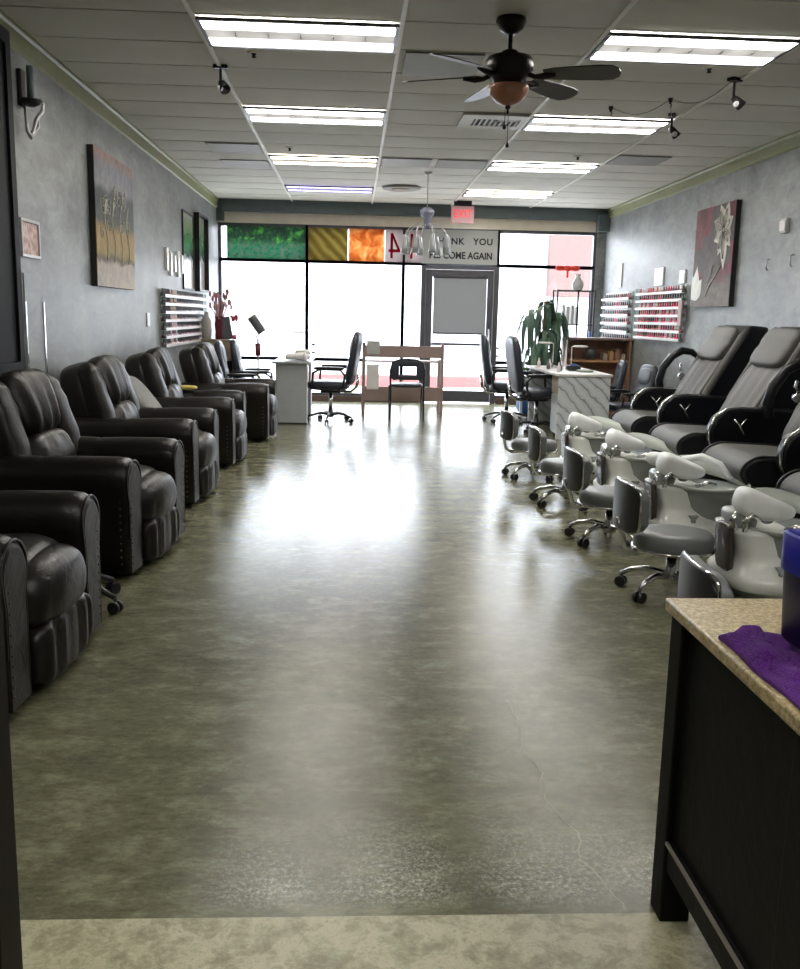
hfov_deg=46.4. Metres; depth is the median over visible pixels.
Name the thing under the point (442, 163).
ceiling vent
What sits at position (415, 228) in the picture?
window
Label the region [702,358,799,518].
chair
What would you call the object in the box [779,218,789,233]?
thermostat
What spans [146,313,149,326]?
light switch
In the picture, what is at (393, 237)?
poster
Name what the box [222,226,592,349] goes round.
window
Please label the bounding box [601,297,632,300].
shelf
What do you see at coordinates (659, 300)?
shelf
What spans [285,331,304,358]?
desk lamp
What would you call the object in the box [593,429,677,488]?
basin
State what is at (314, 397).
trim
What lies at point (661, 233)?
wall
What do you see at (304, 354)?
bottle
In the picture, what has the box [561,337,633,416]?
display cabinet
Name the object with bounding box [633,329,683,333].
shelf
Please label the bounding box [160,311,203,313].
shelf
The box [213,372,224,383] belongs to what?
lumbar pillow
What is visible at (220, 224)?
window
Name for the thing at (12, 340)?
wall panel
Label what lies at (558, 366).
bottle
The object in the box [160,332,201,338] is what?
shelf
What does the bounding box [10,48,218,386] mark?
wall
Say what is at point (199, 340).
shelf
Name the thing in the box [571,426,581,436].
faucet
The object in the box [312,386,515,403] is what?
sidewalk
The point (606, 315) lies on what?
shelf
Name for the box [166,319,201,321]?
shelf
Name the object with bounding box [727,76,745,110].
spotlight
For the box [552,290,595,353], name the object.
etagere
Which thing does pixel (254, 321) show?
lamp
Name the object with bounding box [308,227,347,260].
poster
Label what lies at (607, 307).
shelf
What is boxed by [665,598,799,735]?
countertop
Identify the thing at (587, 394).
desk
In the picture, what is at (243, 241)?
poster
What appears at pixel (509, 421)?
stool
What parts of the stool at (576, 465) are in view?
backrest, leg, leg, seat, leg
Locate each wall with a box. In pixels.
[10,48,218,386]
[600,148,799,401]
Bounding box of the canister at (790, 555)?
[780,529,799,649]
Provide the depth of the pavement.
33.34 m
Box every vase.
[209,289,231,338]
[572,274,583,289]
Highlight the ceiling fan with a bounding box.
[403,14,620,147]
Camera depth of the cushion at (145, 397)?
7.62 m
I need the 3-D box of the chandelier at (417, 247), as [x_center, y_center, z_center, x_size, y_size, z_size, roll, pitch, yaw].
[0.327,-3.261,11.229,0.599,0.950,0.595,-6,13,-36]
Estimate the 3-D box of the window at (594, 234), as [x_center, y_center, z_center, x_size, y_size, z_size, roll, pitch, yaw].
[2.308,-3.700,14.738,1.580,0.575,0.100,1,10,-3]
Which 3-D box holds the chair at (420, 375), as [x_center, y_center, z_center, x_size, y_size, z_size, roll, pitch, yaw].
[0.085,-1.287,12.518,0.478,0.820,0.485,1,10,-3]
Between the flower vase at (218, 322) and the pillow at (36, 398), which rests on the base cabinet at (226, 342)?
the flower vase at (218, 322)
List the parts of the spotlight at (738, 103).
stem, mount plate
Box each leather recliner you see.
[0,368,184,572]
[0,490,101,712]
[60,355,218,502]
[125,347,246,465]
[179,342,277,439]
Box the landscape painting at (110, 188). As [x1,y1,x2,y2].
[87,144,134,289]
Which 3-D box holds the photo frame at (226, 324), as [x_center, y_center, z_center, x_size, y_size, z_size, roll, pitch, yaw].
[-2.332,-2.097,12.526,0.185,0.318,0.023,1,10,-3]
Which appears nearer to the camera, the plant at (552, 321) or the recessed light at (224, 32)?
the recessed light at (224, 32)
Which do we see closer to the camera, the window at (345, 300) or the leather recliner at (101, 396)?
the leather recliner at (101, 396)
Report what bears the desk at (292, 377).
on the floor at (366, 672)
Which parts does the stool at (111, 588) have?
leg, leg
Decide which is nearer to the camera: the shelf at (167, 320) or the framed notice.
the framed notice
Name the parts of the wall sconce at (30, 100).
plate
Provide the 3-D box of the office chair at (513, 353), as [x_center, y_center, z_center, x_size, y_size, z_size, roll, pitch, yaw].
[1.641,-1.220,11.376,0.713,1.157,0.692,0,10,-7]
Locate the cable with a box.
[613,82,730,117]
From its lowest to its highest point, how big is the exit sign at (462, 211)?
0.320 m
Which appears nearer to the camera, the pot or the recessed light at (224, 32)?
the recessed light at (224, 32)
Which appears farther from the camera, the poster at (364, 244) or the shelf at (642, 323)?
the poster at (364, 244)
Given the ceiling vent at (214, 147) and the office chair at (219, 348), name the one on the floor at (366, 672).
the office chair at (219, 348)
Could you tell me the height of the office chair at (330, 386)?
1.157 m
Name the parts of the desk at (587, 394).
panel, drawer, drawer, panel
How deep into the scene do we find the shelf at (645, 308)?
11.92 m
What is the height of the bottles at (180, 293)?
0.624 m
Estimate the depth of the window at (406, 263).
14.63 m
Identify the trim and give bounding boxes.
[0,9,218,207]
[0,569,22,968]
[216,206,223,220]
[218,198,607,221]
[218,211,595,231]
[312,395,418,402]
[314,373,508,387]
[418,265,499,403]
[494,398,515,403]
[592,232,605,336]
[607,130,799,217]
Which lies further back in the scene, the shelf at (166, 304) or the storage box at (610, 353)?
the storage box at (610, 353)
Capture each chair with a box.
[214,340,259,377]
[230,339,272,378]
[308,332,362,423]
[388,358,425,420]
[479,334,528,422]
[505,336,554,433]
[609,360,627,418]
[609,364,657,410]
[610,325,767,452]
[648,326,799,481]
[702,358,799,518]
[776,469,799,495]
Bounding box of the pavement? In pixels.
[239,344,560,379]
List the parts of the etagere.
post, shelf frame, post, shelf frame, post, post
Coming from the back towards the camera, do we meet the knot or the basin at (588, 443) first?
the knot
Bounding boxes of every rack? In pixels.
[159,288,206,347]
[600,291,633,341]
[633,285,687,341]
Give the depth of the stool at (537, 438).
6.84 m
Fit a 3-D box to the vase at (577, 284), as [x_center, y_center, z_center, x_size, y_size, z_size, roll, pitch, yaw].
[2.671,-3.037,14.031,0.180,0.240,0.180,1,10,-3]
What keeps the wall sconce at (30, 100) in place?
attached to the wall at (84, 321)
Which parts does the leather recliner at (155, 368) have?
backrest, arm, arm, seat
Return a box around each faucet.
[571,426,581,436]
[609,445,621,457]
[662,472,676,487]
[742,513,760,532]
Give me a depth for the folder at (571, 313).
14.05 m
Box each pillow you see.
[0,368,60,434]
[27,428,76,456]
[87,355,129,403]
[112,400,139,418]
[145,347,175,385]
[166,383,183,397]
[195,342,218,373]
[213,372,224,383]
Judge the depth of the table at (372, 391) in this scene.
12.87 m
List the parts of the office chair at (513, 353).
backrest, leg, seat, tilt plate, armrest, leg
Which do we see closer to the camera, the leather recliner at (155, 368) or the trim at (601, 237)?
the leather recliner at (155, 368)
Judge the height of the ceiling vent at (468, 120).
0.016 m
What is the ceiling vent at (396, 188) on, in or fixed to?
in the ceiling
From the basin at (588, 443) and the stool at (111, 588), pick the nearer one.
the stool at (111, 588)
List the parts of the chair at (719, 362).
seat, chrome trim, armrest, chrome trim, armrest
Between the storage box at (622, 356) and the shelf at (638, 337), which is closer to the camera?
the shelf at (638, 337)
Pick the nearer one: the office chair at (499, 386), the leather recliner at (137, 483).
the leather recliner at (137, 483)
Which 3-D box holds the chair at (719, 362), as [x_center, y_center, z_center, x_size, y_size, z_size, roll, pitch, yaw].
[2.566,-0.760,8.409,1.156,1.345,0.893,1,10,-3]
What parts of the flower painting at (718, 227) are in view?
painted stem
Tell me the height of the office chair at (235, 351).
1.018 m
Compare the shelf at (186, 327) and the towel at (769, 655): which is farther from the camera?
the shelf at (186, 327)
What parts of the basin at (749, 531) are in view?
light panel, drain knob, bowl, spray handle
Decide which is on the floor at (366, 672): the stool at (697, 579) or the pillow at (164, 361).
the stool at (697, 579)
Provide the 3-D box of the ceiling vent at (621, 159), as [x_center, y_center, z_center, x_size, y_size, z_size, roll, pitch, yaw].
[2.546,-3.466,10.005,0.560,0.008,0.564,1,10,-3]
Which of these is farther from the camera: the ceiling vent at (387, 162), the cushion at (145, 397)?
the ceiling vent at (387, 162)
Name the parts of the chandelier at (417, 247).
lamp shade, lamp shade, lamp shade, lamp shade, globe, rod, lamp shade, lamp shade, lamp shade, lamp shade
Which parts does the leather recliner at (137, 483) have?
arm, arm, seat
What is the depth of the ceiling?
7.13 m
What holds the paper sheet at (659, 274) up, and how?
attached to the wall at (661, 233)
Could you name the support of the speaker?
attached to the wall at (661, 233)
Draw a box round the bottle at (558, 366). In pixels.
[557,362,560,371]
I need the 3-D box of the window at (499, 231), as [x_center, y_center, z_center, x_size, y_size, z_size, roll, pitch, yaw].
[0.964,-3.716,14.668,1.210,0.575,0.100,1,10,-3]
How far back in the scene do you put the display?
10.81 m
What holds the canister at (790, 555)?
on the towel at (769, 655)
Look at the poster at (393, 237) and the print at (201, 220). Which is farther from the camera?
the poster at (393, 237)
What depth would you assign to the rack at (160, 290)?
10.90 m
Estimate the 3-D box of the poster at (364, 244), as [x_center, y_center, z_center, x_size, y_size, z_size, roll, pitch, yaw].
[-0.518,-3.724,14.526,0.555,0.492,0.006,1,10,-3]
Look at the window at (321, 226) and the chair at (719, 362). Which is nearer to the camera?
the chair at (719, 362)
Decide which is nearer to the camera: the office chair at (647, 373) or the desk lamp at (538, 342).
the office chair at (647, 373)
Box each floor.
[9,401,741,968]
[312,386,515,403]
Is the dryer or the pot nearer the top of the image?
the pot
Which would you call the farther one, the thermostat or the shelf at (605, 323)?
the shelf at (605, 323)
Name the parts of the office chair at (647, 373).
seat, armrest, armrest, backrest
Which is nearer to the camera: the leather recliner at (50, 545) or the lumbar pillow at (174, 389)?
the leather recliner at (50, 545)
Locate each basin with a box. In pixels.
[559,412,626,479]
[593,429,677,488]
[644,452,751,546]
[707,486,799,598]
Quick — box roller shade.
[432,275,487,334]
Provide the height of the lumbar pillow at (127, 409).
0.266 m
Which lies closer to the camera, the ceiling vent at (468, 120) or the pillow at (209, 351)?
the ceiling vent at (468, 120)
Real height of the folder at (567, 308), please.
0.262 m
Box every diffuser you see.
[271,157,375,166]
[464,192,550,197]
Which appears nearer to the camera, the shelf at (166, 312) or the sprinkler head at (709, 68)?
the sprinkler head at (709, 68)
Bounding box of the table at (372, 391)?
[361,341,443,415]
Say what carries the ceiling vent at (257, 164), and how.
in the ceiling
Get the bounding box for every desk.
[272,356,314,423]
[527,365,612,438]
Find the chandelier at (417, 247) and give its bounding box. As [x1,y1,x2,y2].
[400,172,451,255]
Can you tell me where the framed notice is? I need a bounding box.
[19,217,40,259]
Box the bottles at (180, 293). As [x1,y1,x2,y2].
[176,290,203,341]
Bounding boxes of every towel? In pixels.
[285,349,310,359]
[576,369,593,371]
[718,625,799,709]
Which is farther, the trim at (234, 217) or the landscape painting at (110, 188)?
the trim at (234, 217)
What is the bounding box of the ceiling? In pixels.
[0,0,799,208]
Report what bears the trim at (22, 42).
attached to the wall at (84, 321)
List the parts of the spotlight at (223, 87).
stem, mount plate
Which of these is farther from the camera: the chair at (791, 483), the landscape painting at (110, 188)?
the landscape painting at (110, 188)
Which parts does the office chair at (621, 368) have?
backrest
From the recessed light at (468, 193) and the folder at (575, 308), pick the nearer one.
the recessed light at (468, 193)
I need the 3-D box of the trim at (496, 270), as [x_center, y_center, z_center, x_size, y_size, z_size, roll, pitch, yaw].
[0.930,-2.377,14.914,1.230,2.150,0.130,1,10,-3]
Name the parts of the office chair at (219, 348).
backrest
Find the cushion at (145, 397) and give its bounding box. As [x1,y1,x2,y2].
[130,376,161,407]
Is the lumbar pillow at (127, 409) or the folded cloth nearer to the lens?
the lumbar pillow at (127, 409)
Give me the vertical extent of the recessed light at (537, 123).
0.018 m
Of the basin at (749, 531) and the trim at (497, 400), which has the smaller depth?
the basin at (749, 531)
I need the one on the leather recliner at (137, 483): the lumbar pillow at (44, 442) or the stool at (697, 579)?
the lumbar pillow at (44, 442)
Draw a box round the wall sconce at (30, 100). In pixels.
[16,65,44,139]
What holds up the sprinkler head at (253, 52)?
attached to the ceiling
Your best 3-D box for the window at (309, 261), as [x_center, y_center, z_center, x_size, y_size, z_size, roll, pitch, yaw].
[-0.715,-2.733,14.762,1.560,1.565,0.100,1,10,-3]
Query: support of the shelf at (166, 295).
attached to the rack at (160, 290)
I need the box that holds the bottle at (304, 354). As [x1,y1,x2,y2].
[303,351,306,360]
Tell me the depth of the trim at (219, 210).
14.18 m
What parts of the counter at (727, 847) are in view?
leg, rail, leg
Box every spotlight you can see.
[213,64,229,94]
[668,113,680,138]
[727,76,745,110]
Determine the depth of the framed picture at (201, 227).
12.78 m
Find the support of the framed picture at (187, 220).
attached to the wall at (84, 321)
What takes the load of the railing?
on the pavement
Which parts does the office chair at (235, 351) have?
backrest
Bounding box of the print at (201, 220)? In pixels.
[199,217,204,289]
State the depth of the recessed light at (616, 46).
5.84 m
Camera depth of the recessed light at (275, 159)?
10.37 m
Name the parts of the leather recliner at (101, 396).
backrest, arm, arm, seat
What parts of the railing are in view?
post, rail, rail, post, rail, post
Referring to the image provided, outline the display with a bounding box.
[164,247,183,276]
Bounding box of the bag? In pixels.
[516,396,527,413]
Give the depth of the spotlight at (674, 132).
7.75 m
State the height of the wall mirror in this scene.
0.700 m
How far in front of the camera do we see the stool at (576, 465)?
5.68 m
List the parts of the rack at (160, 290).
panel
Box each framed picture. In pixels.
[181,209,194,290]
[194,212,208,292]
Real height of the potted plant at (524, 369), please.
0.736 m
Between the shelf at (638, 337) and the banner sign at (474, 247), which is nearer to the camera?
the shelf at (638, 337)
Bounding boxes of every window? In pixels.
[218,222,308,261]
[218,257,308,349]
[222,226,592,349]
[241,356,278,359]
[308,260,404,358]
[309,225,405,261]
[312,357,402,395]
[405,262,425,265]
[406,227,425,264]
[426,228,500,266]
[495,361,526,398]
[496,264,594,331]
[501,230,596,269]
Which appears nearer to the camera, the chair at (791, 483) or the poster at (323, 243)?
the chair at (791, 483)
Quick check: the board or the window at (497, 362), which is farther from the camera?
the window at (497, 362)
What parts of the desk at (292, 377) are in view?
drawer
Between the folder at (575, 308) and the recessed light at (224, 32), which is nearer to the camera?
the recessed light at (224, 32)
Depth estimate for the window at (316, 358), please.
14.91 m
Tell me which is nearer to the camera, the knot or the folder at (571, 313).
the folder at (571, 313)
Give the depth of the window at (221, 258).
14.55 m
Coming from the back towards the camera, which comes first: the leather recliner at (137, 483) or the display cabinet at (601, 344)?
the display cabinet at (601, 344)
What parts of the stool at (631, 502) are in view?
backrest, leg, leg, seat, leg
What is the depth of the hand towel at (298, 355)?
11.76 m
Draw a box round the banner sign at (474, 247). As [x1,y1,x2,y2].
[422,229,497,264]
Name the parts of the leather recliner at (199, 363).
backrest, arm, arm, seat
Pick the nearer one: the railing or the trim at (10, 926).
the trim at (10, 926)
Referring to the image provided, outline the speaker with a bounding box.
[596,214,610,232]
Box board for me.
[677,300,683,325]
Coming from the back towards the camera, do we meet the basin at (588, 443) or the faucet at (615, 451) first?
the basin at (588, 443)
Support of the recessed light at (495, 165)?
in the ceiling
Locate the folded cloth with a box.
[181,385,196,389]
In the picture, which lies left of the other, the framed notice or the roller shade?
the framed notice
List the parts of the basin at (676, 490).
light panel, drain knob, spray handle, bowl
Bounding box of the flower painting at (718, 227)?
[691,199,741,306]
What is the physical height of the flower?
0.334 m
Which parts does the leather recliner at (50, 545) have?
arm, seat, arm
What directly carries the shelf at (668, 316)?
attached to the rack at (686, 286)
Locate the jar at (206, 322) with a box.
[201,312,211,338]
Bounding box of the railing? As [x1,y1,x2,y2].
[309,341,501,375]
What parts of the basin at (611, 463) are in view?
light panel, spray handle, bowl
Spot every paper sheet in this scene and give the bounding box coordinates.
[617,263,622,287]
[654,267,664,285]
[678,269,686,283]
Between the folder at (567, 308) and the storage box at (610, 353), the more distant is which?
the folder at (567, 308)
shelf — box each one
[159,294,205,300]
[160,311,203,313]
[160,325,201,330]
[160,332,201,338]
[164,302,206,307]
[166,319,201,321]
[166,339,200,347]
[568,358,627,362]
[600,314,631,316]
[600,322,626,324]
[600,330,625,332]
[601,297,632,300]
[601,306,627,308]
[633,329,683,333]
[633,336,682,341]
[634,315,684,317]
[634,322,683,325]
[635,298,680,302]
[635,307,677,309]
[636,290,686,295]
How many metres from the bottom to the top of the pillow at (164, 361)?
0.369 m
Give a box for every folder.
[560,305,564,315]
[565,306,569,323]
[569,305,573,323]
[574,307,578,323]
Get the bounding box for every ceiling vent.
[205,142,262,153]
[219,159,271,168]
[382,158,431,167]
[382,185,420,191]
[402,52,484,76]
[434,159,487,168]
[457,113,529,129]
[605,155,671,165]
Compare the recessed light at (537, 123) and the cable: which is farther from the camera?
the recessed light at (537, 123)
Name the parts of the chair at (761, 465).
seat, armrest, chrome trim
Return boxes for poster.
[227,225,305,259]
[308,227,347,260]
[349,228,384,261]
[385,229,402,261]
[405,230,421,262]
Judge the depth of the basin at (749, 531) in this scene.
4.54 m
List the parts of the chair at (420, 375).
leg, leg, seat, backrest, leg, leg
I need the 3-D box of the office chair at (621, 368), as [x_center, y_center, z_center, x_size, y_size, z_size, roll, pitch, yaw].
[2.674,-1.224,12.373,0.585,0.856,0.589,2,10,3]
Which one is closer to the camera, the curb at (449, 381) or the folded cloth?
the folded cloth
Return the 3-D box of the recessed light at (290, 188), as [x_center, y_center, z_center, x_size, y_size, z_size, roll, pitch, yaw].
[-0.960,-4.028,12.750,1.192,0.018,0.570,1,10,-3]
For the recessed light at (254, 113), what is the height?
0.018 m
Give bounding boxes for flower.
[230,314,237,338]
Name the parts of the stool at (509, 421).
backrest, leg, leg, seat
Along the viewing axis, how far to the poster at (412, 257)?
14.58 m
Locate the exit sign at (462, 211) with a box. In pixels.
[451,200,473,223]
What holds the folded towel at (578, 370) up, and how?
on the desk at (587, 394)
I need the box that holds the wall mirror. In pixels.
[23,273,47,372]
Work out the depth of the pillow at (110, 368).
6.72 m
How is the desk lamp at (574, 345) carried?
on the desk at (587, 394)
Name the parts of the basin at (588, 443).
light panel, spray handle, bowl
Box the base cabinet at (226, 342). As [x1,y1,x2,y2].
[199,338,239,372]
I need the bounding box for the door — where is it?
[424,269,493,401]
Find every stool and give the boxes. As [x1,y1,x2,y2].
[101,574,123,614]
[500,409,557,481]
[527,424,594,510]
[562,446,632,547]
[613,476,715,603]
[677,550,733,597]
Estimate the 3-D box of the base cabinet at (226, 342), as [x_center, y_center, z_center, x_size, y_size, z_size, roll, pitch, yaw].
[-2.470,-1.485,12.784,0.520,1.005,0.480,1,10,-3]
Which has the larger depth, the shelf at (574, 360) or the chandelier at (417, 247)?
the shelf at (574, 360)
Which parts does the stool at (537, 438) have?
backrest, leg, leg, seat, leg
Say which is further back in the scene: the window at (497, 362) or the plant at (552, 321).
the window at (497, 362)
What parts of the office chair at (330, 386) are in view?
leg, armrest, seat, tilt plate, leg, backrest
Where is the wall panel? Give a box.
[0,24,25,374]
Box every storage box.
[600,353,607,359]
[606,351,613,359]
[612,349,619,359]
[619,354,625,359]
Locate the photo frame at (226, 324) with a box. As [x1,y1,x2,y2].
[221,316,232,338]
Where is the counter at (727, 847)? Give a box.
[650,598,799,968]
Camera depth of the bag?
13.52 m
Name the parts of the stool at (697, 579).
backrest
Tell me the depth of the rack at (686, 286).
11.83 m
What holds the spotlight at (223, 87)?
attached to the ceiling
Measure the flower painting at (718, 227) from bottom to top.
1.074 m
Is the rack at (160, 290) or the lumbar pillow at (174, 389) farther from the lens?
the rack at (160, 290)
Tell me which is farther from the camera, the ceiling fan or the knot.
the knot
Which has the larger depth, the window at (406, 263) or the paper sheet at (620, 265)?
the window at (406, 263)
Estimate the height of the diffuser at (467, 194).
0.007 m
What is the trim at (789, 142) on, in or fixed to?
attached to the wall at (661, 233)
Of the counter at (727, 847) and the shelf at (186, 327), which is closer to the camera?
the counter at (727, 847)
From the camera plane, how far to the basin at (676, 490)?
5.70 m
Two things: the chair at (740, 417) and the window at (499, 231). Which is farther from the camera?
the window at (499, 231)
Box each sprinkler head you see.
[247,50,260,57]
[702,65,715,72]
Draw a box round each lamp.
[248,314,265,377]
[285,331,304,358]
[538,342,556,366]
[571,345,587,363]
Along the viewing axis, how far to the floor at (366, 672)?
3.08 m
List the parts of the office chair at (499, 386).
backrest, leg, tilt plate, armrest, seat, leg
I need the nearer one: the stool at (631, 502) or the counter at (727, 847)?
the counter at (727, 847)
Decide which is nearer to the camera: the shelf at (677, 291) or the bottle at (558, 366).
the bottle at (558, 366)
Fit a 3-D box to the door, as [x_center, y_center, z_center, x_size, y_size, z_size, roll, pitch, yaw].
[0.927,-2.352,14.872,1.070,2.075,0.122,1,10,-3]
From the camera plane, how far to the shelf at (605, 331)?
14.05 m
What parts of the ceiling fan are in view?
blade, blade, blade, lamp shade, motor, blade, blade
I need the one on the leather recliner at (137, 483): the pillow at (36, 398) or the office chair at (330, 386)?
the pillow at (36, 398)
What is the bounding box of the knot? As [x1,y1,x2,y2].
[556,265,579,277]
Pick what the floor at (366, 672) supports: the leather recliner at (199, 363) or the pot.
the leather recliner at (199, 363)
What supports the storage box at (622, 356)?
on the display cabinet at (601, 344)
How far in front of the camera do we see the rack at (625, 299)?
13.82 m
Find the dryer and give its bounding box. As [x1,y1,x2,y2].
[565,364,580,370]
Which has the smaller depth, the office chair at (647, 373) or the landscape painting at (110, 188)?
the landscape painting at (110, 188)
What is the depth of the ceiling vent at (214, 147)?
9.75 m
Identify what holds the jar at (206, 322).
on the base cabinet at (226, 342)
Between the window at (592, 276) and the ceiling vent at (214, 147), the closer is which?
the ceiling vent at (214, 147)
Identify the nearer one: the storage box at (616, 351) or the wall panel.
the wall panel
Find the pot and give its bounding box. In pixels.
[584,347,595,359]
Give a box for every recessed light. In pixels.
[195,16,399,53]
[243,106,385,126]
[268,154,377,167]
[284,185,373,193]
[462,190,553,198]
[485,161,599,173]
[522,116,670,134]
[586,32,799,66]
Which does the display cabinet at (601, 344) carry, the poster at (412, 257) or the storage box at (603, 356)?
the storage box at (603, 356)
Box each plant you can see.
[516,300,568,403]
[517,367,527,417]
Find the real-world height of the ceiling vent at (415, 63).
0.008 m
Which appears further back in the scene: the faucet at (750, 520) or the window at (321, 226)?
the window at (321, 226)
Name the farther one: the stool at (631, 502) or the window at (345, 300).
the window at (345, 300)

